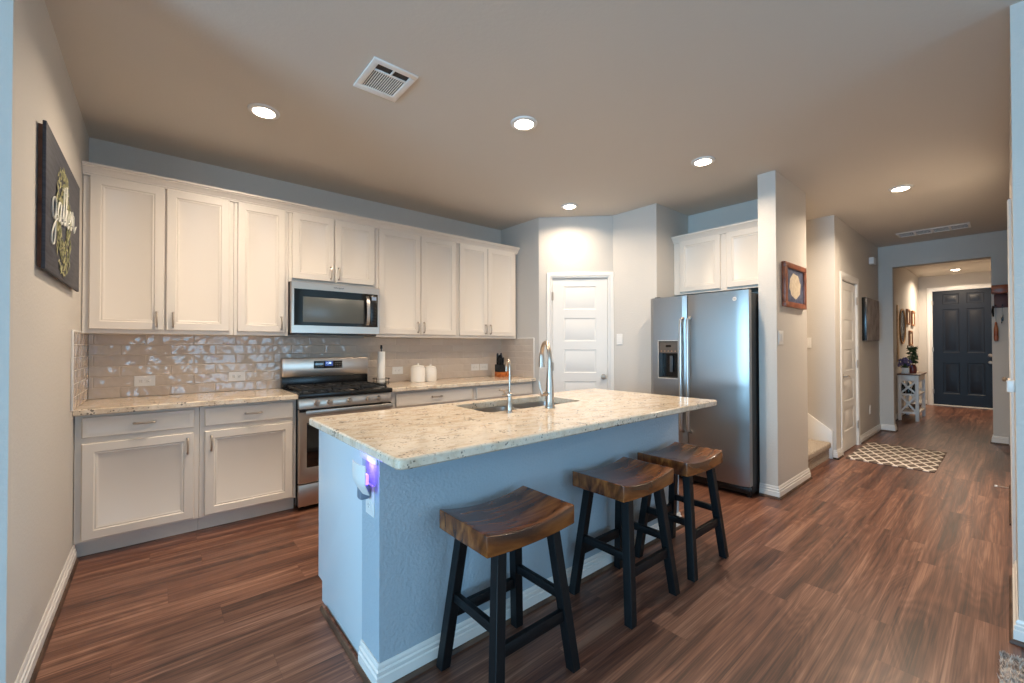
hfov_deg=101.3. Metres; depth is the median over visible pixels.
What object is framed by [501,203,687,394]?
wall
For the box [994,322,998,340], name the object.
wooden paddle
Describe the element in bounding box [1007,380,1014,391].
light switch
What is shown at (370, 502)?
wall outlet
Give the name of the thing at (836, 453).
baseboard
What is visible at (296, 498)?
oven
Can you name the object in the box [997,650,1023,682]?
shag rug
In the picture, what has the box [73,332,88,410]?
tiled wall
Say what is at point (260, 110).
recessed light
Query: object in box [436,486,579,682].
bar stool
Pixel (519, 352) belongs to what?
tiled wall
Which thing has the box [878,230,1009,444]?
wall
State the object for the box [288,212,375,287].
upper cabinet
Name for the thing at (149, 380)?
wall outlet
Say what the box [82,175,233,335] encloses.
upper cabinet
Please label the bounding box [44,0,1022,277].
ceiling
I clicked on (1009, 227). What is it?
trim
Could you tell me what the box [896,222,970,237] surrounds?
ceiling vent
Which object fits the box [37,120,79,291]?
wall sign
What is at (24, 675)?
baseboard
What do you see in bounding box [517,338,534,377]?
trim
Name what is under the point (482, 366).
wall outlet
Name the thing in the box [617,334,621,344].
light switch
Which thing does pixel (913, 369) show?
vase
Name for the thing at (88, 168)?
trim
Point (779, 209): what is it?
wall
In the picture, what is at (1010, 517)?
trim
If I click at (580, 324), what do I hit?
door
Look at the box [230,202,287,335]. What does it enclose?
upper cabinet
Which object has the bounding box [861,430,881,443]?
trim
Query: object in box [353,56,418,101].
ceiling vent
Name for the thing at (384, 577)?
kitchen island
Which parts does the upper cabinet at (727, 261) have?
door, door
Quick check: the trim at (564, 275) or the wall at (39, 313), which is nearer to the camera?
the wall at (39, 313)
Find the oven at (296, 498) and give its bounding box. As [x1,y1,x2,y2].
[294,399,382,506]
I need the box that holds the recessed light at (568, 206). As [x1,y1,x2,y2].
[561,203,577,209]
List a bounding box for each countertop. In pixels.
[73,388,297,415]
[309,388,716,469]
[384,376,535,391]
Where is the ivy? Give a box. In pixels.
[906,345,918,372]
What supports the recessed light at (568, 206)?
in the ceiling
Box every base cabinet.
[73,407,198,556]
[198,400,295,529]
[390,386,472,408]
[473,382,531,400]
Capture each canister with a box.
[410,363,424,381]
[425,364,436,381]
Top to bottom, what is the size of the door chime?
0.095 m
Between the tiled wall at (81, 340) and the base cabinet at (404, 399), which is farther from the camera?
the base cabinet at (404, 399)
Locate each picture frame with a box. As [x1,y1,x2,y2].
[906,309,910,324]
[908,331,912,345]
[911,310,914,325]
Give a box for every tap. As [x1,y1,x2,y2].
[499,359,513,412]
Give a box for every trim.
[71,330,82,410]
[82,160,519,254]
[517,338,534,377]
[547,272,613,389]
[671,219,757,243]
[840,271,860,454]
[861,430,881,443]
[927,283,990,404]
[933,404,992,409]
[990,440,1008,444]
[1007,199,1015,567]
[1009,485,1011,525]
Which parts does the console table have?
leg, leg, leg, leg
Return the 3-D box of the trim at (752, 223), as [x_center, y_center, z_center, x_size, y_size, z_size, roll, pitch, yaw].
[2.060,-1.107,4.218,0.045,0.066,0.955,0,-1,-40]
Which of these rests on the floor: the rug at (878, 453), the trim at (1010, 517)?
the rug at (878, 453)
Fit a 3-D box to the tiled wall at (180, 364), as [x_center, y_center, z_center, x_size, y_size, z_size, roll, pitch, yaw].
[-1.568,0.190,4.171,3.730,0.460,0.008,0,-1,-40]
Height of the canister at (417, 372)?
0.197 m
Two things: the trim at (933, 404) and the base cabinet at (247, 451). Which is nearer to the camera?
the base cabinet at (247, 451)
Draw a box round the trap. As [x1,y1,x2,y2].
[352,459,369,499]
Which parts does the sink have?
bowl, bowl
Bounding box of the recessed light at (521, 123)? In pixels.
[511,116,536,130]
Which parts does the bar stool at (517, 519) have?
leg, leg, seat, leg, leg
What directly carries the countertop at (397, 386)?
on the base cabinet at (404, 399)
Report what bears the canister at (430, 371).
on the countertop at (397, 386)
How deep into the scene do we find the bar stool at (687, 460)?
2.54 m
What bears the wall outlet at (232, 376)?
attached to the tiled wall at (180, 364)
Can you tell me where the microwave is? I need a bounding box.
[288,281,379,335]
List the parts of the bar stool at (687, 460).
leg, leg, seat, leg, leg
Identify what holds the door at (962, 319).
in the wall at (924, 283)
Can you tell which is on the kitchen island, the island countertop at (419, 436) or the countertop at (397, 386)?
the island countertop at (419, 436)
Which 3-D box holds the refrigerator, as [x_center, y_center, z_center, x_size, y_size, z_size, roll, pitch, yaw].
[1.964,0.441,4.107,0.854,1.775,0.921,0,-1,-40]
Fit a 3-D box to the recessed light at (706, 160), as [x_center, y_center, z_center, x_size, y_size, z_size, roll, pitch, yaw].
[1.541,-1.443,3.385,0.180,0.023,0.180,0,-1,-40]
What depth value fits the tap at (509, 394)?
2.36 m
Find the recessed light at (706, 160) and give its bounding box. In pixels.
[691,156,714,166]
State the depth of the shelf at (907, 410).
7.23 m
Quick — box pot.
[901,368,909,373]
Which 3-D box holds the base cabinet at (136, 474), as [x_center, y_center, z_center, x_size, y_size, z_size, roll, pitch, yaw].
[-2.562,0.885,2.906,0.600,0.872,0.643,0,-1,-40]
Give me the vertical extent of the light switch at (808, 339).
0.120 m
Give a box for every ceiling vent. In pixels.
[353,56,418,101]
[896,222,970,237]
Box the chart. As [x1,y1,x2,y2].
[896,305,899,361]
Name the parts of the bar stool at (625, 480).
leg, leg, seat, leg, leg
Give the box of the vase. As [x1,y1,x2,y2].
[909,364,916,372]
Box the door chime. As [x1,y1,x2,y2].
[869,257,875,264]
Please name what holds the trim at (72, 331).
attached to the tiled wall at (81, 340)
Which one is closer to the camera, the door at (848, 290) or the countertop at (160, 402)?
the countertop at (160, 402)
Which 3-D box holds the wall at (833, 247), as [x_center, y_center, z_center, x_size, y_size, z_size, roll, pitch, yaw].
[6.150,-0.059,4.807,9.900,2.777,9.005,0,-1,-40]
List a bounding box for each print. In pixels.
[781,261,806,309]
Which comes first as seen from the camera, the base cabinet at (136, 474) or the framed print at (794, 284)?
the base cabinet at (136, 474)
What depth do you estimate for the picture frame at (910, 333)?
8.24 m
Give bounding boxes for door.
[551,278,607,391]
[685,289,759,493]
[842,281,858,451]
[931,288,992,407]
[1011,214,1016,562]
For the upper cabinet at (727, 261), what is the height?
0.587 m
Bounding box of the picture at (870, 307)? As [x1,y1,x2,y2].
[862,297,878,340]
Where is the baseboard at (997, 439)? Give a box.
[991,436,1008,443]
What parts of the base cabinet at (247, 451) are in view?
handle, door, drawer, handle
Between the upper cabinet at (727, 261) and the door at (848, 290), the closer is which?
the upper cabinet at (727, 261)
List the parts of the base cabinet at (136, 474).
door, drawer, handle, handle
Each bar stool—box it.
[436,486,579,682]
[569,457,679,629]
[635,442,728,581]
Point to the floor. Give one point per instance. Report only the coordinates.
(865, 572)
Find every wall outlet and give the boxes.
[134,375,154,386]
[228,371,244,380]
[366,483,374,517]
[392,367,402,373]
[471,364,478,370]
[480,364,487,369]
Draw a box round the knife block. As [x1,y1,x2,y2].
[495,353,505,376]
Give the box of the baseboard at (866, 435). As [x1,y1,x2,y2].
[861,424,880,441]
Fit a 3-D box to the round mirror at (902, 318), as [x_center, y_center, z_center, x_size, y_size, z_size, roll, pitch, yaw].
[7.207,-0.280,7.742,0.660,0.660,0.021,0,-1,-40]
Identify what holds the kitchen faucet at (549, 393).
on the island countertop at (419, 436)
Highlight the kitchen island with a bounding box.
[318,401,683,682]
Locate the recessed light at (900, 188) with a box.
[888,184,913,191]
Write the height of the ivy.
0.491 m
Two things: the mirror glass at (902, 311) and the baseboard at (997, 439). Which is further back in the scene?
the mirror glass at (902, 311)
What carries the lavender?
on the console table
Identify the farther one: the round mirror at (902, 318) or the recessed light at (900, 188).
the round mirror at (902, 318)
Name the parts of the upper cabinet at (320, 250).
door, door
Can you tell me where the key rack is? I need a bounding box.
[991,284,1007,307]
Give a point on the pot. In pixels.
(903, 370)
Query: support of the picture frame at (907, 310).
attached to the wall at (833, 247)
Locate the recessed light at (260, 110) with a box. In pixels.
[247,103,279,119]
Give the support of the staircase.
on the floor
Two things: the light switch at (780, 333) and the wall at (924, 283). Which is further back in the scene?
the wall at (924, 283)
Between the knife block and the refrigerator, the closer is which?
the refrigerator
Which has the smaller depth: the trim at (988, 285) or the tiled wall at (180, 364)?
the tiled wall at (180, 364)
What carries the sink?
in the island countertop at (419, 436)
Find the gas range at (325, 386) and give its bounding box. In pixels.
[280,357,392,507]
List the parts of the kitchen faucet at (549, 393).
lever, spout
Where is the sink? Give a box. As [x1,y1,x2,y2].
[473,401,560,411]
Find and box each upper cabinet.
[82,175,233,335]
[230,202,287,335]
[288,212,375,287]
[364,228,456,337]
[447,243,515,338]
[674,227,757,295]
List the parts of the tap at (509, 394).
spout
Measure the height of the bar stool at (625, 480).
0.640 m
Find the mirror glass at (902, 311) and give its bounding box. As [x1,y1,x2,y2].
[901,310,904,341]
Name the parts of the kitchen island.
panel, bracket cover, shoe moulding, baseboard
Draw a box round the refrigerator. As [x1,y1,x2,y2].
[651,288,759,496]
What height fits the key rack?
0.287 m
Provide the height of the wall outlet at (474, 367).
0.078 m
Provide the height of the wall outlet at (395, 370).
0.078 m
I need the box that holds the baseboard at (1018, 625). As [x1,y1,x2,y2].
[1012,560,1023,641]
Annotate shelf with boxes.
[901,391,923,395]
[901,407,924,413]
[991,284,1007,293]
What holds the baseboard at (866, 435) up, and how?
attached to the wall at (833, 247)
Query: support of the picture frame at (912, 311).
attached to the wall at (833, 247)
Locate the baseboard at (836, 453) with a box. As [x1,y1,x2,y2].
[833,448,842,457]
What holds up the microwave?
attached to the upper cabinet at (320, 250)
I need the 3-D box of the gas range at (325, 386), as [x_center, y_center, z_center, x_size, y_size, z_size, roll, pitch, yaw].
[-1.552,0.739,3.721,0.766,1.182,0.678,0,-1,-40]
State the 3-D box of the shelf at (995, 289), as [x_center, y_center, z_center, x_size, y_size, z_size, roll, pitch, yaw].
[6.303,-0.672,5.422,0.139,0.107,0.144,0,-1,-40]
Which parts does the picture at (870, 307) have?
stretcher frame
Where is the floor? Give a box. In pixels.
[35,404,1023,682]
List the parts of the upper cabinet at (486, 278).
door, door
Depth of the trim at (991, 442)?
5.46 m
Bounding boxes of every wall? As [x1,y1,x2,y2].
[0,0,88,682]
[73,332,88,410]
[88,137,552,399]
[88,334,500,398]
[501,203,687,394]
[501,339,532,377]
[688,170,807,485]
[806,0,1023,620]
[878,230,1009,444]
[918,271,990,404]
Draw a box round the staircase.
[808,413,832,469]
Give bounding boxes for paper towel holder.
[372,345,389,383]
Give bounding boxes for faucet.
[538,340,554,407]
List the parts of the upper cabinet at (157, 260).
door, handle, handle, door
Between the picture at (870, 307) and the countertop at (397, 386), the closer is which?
the countertop at (397, 386)
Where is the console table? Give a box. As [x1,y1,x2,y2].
[897,372,926,421]
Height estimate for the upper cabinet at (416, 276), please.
1.060 m
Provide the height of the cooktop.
0.039 m
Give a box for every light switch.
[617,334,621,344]
[778,331,783,344]
[807,338,810,347]
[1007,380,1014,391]
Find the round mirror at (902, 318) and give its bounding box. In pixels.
[899,308,905,343]
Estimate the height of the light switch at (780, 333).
0.120 m
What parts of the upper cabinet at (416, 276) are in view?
door, door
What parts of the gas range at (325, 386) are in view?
storage drawer, knob, display panel, knob, oven door, control panel, oven handle, knob, knob, knob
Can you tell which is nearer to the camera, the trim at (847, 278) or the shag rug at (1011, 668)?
the shag rug at (1011, 668)
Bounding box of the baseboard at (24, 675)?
[14,545,76,682]
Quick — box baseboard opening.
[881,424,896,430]
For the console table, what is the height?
0.799 m
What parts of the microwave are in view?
door glass, handle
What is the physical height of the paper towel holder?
0.384 m
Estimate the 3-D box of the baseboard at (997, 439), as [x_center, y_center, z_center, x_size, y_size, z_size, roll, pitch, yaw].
[6.396,1.286,5.499,0.156,0.102,0.146,0,-1,-40]
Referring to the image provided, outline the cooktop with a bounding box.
[283,386,391,398]
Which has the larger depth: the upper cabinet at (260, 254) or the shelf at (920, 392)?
the shelf at (920, 392)
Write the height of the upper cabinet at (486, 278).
1.060 m
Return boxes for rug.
[846,442,945,472]
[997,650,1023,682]
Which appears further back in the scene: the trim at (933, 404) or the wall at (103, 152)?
the trim at (933, 404)
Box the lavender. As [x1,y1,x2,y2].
[898,357,912,373]

